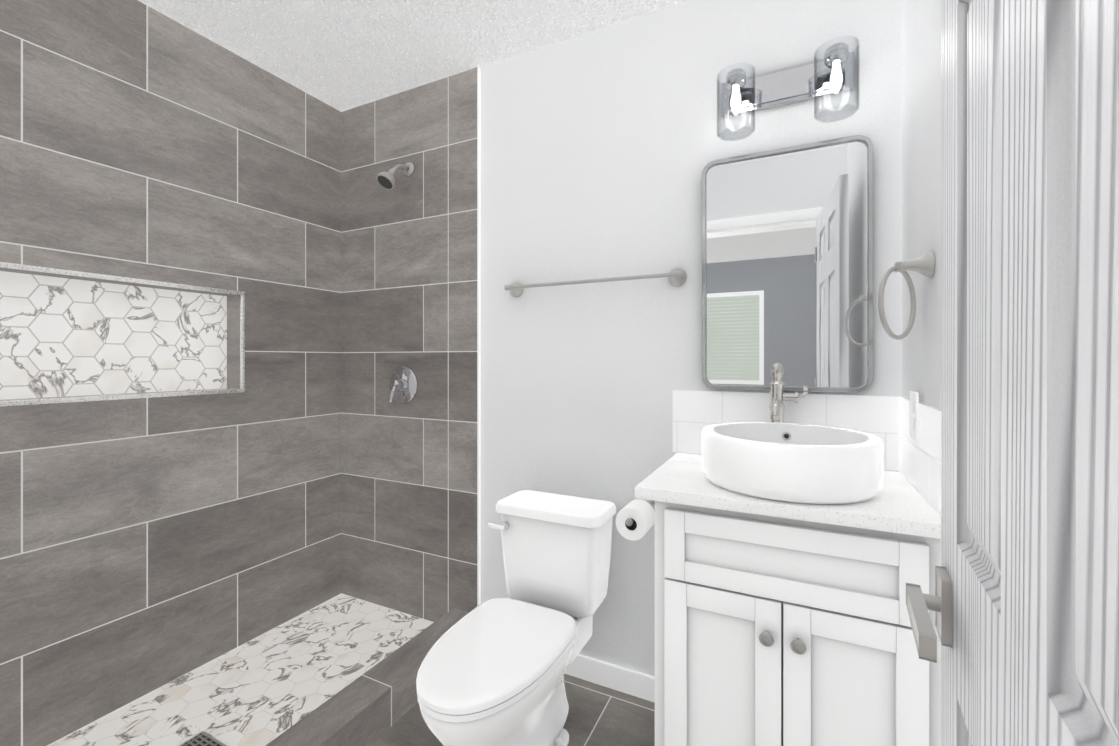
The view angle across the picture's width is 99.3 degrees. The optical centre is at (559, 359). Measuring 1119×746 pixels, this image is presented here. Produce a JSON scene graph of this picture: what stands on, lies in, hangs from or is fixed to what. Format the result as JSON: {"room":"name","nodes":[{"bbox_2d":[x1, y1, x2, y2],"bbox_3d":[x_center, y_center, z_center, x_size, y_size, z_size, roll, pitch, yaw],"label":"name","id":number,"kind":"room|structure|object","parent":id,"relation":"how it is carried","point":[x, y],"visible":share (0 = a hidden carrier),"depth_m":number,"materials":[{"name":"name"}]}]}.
{"room":"bathroom","nodes":[
{"label":"bathroom","id":0,"kind":"room"},
{"bbox_2d":[0,0,340,745],"bbox_3d":[-1.528,-0.015,1.718,0.220,2.440,1.780,0,0,26],"label":"wall","id":1,"kind":"structure","parent":0,"point":[148,546],"depth_m":1.69,"materials":[{"name":"tile"}]},
{"bbox_2d":[0,262,244,406],"bbox_3d":[-1.520,-0.072,1.597,0.102,0.411,0.836,0,0,26],"label":"wall niche","id":2,"kind":"object","parent":1,"relation":"in","point":[67,336],"visible":1,"depth_m":1.64,"materials":[{"name":"tile"}]},
{"bbox_2d":[139,0,685,111],"bbox_3d":[-0.397,-1.275,1.163,2.500,0.080,1.780,0,0,26],"label":"ceiling","id":3,"kind":"structure","parent":0,"point":[341,55],"depth_m":1.79,"materials":[{"name":"white paint"}]},
{"bbox_2d":[371,674,654,745],"bbox_3d":[-0.397,1.245,1.163,2.500,0.080,1.780,0,0,26],"label":"floor","id":4,"kind":"structure","parent":0,"point":[598,715],"depth_m":1.58,"materials":[{"name":"tile"}]},
{"bbox_2d":[48,594,433,745],"bbox_3d":[-1.111,1.185,1.525,0.700,0.040,1.560,0,0,26],"label":"shower floor","id":5,"kind":"structure","parent":4,"relation":"on","point":[265,689],"depth_m":1.71,"materials":[{"name":"white tile"}]},
{"bbox_2d":[179,731,226,745],"bbox_3d":[-1.085,1.162,1.395,0.140,0.004,0.140,0,0,26],"label":"shower drain","id":6,"kind":"object","parent":5,"relation":"on","point":[202,738],"visible":1,"depth_m":1.45,"materials":[{"name":"silver metal"}]},
{"bbox_2d":[266,608,468,745],"bbox_3d":[-0.739,1.140,1.335,0.135,0.130,1.548,0,0,26],"label":"curb","id":7,"kind":"object","parent":4,"relation":"on","point":[371,706],"visible":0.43,"depth_m":1.53,"materials":[{"name":"tile"}]},
{"bbox_2d":[416,490,615,745],"bbox_3d":[-0.136,0.860,1.477,0.414,0.690,0.757,0,0,26],"label":"toilet","id":8,"kind":"object","parent":4,"relation":"on","point":[491,672],"visible":0.98,"depth_m":1.46,"materials":[{"name":"ceramic"}]},
{"bbox_2d":[635,453,940,745],"bbox_3d":[0.582,0.762,1.276,0.638,0.885,0.496,0,0,26],"label":"bathroom vanity","id":9,"kind":"object","parent":4,"relation":"on","point":[781,623],"visible":0.96,"depth_m":1.07,"materials":[{"name":"paint"}]},
{"bbox_2d":[616,499,654,540],"bbox_3d":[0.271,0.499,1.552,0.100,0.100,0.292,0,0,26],"label":"toilet paper roll","id":10,"kind":"object","parent":9,"relation":"attached to","point":[635,519],"visible":0.9,"depth_m":1.45,"materials":[{"name":"white paper"}]},
{"bbox_2d":[769,363,807,422],"bbox_3d":[0.669,0.165,1.398,0.111,0.309,0.172,0,0,26],"label":"faucet","id":11,"kind":"object","parent":9,"relation":"on","point":[778,396],"visible":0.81,"depth_m":1.45,"materials":[{"name":"silver metal"}]},
{"bbox_2d":[701,422,882,503],"bbox_3d":[0.588,0.254,1.237,0.420,0.130,0.420,0,0,26],"label":"sink","id":12,"kind":"object","parent":9,"relation":"in","point":[803,463],"visible":1,"depth_m":1.07,"materials":[{"name":"ceramic"}]},
{"bbox_2d":[480,0,901,676],"bbox_3d":[-0.027,-0.015,1.917,2.500,2.440,0.100,0,0,26],"label":"wall","id":13,"kind":"structure","parent":0,"point":[602,148],"depth_m":1.74,"materials":[{"name":"paint"}]},
{"bbox_2d":[341,66,479,621],"bbox_3d":[-0.711,-0.035,2.190,0.832,2.400,0.012,0,0,26],"label":"wall tile","id":14,"kind":"structure","parent":13,"relation":"attached to","point":[410,470],"depth_m":2.16,"materials":[{"name":"tile"}]},
{"bbox_2d":[376,162,413,189],"bbox_3d":[-0.730,-0.822,2.098,0.080,0.156,0.169,0,0,26],"label":"shower head","id":15,"kind":"object","parent":14,"relation":"attached to","point":[385,180],"visible":1,"depth_m":2.07},
{"bbox_2d":[388,366,416,402],"bbox_3d":[-0.734,0.115,2.157,0.170,0.170,0.067,0,0,26],"label":"shower valve","id":16,"kind":"object","parent":14,"relation":"attached to","point":[403,384],"visible":1,"depth_m":2.16,"materials":[{"name":"silver metal"}]},
{"bbox_2d":[504,268,686,296],"bbox_3d":[0.101,-0.285,1.758,0.712,0.062,0.072,0,0,26],"label":"towel bar","id":17,"kind":"object","parent":13,"relation":"attached to","point":[677,276],"visible":1,"depth_m":1.69,"materials":[{"name":"silver metal"}]},
{"bbox_2d":[564,654,654,702],"bbox_3d":[0.053,1.162,1.815,0.864,0.085,0.014,0,0,26],"label":"baseboard","id":18,"kind":"structure","parent":13,"relation":"attached to","point":[619,678],"depth_m":1.73,"materials":[{"name":"paint"}]},
{"bbox_2d":[673,390,898,470],"bbox_3d":[0.687,0.212,1.506,0.655,0.215,0.009,0,0,26],"label":"backsplash","id":19,"kind":"structure","parent":13,"relation":"attached to","point":[695,413],"depth_m":1.48,"materials":[{"name":"tile"}]},
{"bbox_2d":[702,135,872,392],"bbox_3d":[0.696,-0.281,1.492,0.483,0.757,0.021,0,0,26],"label":"mirror","id":20,"kind":"object","parent":13,"relation":"attached to","point":[787,258],"visible":0.94,"depth_m":1.48,"materials":[{"name":"silver metal"}]},
{"bbox_2d":[717,36,858,140],"bbox_3d":[0.676,-0.805,1.431,0.382,0.210,0.149,0,0,26],"label":"sconce","id":21,"kind":"object","parent":13,"relation":"attached to","point":[831,72],"visible":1,"depth_m":1.46,"materials":[{"name":"silver metal"}]},
{"bbox_2d":[902,0,940,408],"bbox_3d":[0.658,-0.015,0.590,0.100,2.440,1.680,0,0,26],"label":"wall","id":22,"kind":"structure","parent":0,"point":[921,161],"depth_m":1.15,"materials":[{"name":"paint"}]},
{"bbox_2d":[878,251,934,339],"bbox_3d":[0.787,-0.145,1.094,0.111,0.200,0.147,0,0,26],"label":"towel ring","id":23,"kind":"object","parent":22,"relation":"attached to","point":[924,264],"visible":1,"depth_m":1.07,"materials":[{"name":"silver metal"}]},
{"bbox_2d":[899,396,940,515],"bbox_3d":[0.867,0.212,1.139,0.009,0.215,0.491,0,0,26],"label":"backsplash","id":24,"kind":"structure","parent":22,"relation":"attached to","point":[920,465],"depth_m":1.10,"materials":[{"name":"tile"}]},
{"bbox_2d":[910,391,918,440],"bbox_3d":[0.874,0.137,1.174,0.008,0.116,0.070,0,0,26],"label":"electrical outlet plate","id":25,"kind":"object","parent":24,"relation":"attached to","point":[914,415],"visible":1,"depth_m":1.16,"materials":[{"name":"white plastic"}]},
{"bbox_3d":[-0.808,-0.015,0.440,2.400,2.440,0.120,0,0,26],"label":"wall","id":26,"kind":"structure","parent":0,"visible":0},
{"bbox_2d":[906,0,1118,745],"bbox_3d":[0.378,0.184,0.346,0.145,2.018,0.717,0,0,26],"label":"door","id":27,"kind":"structure","parent":26,"relation":"in","point":[1023,603],"depth_m":0.35,"materials":[{"name":"paint"}]}
]}

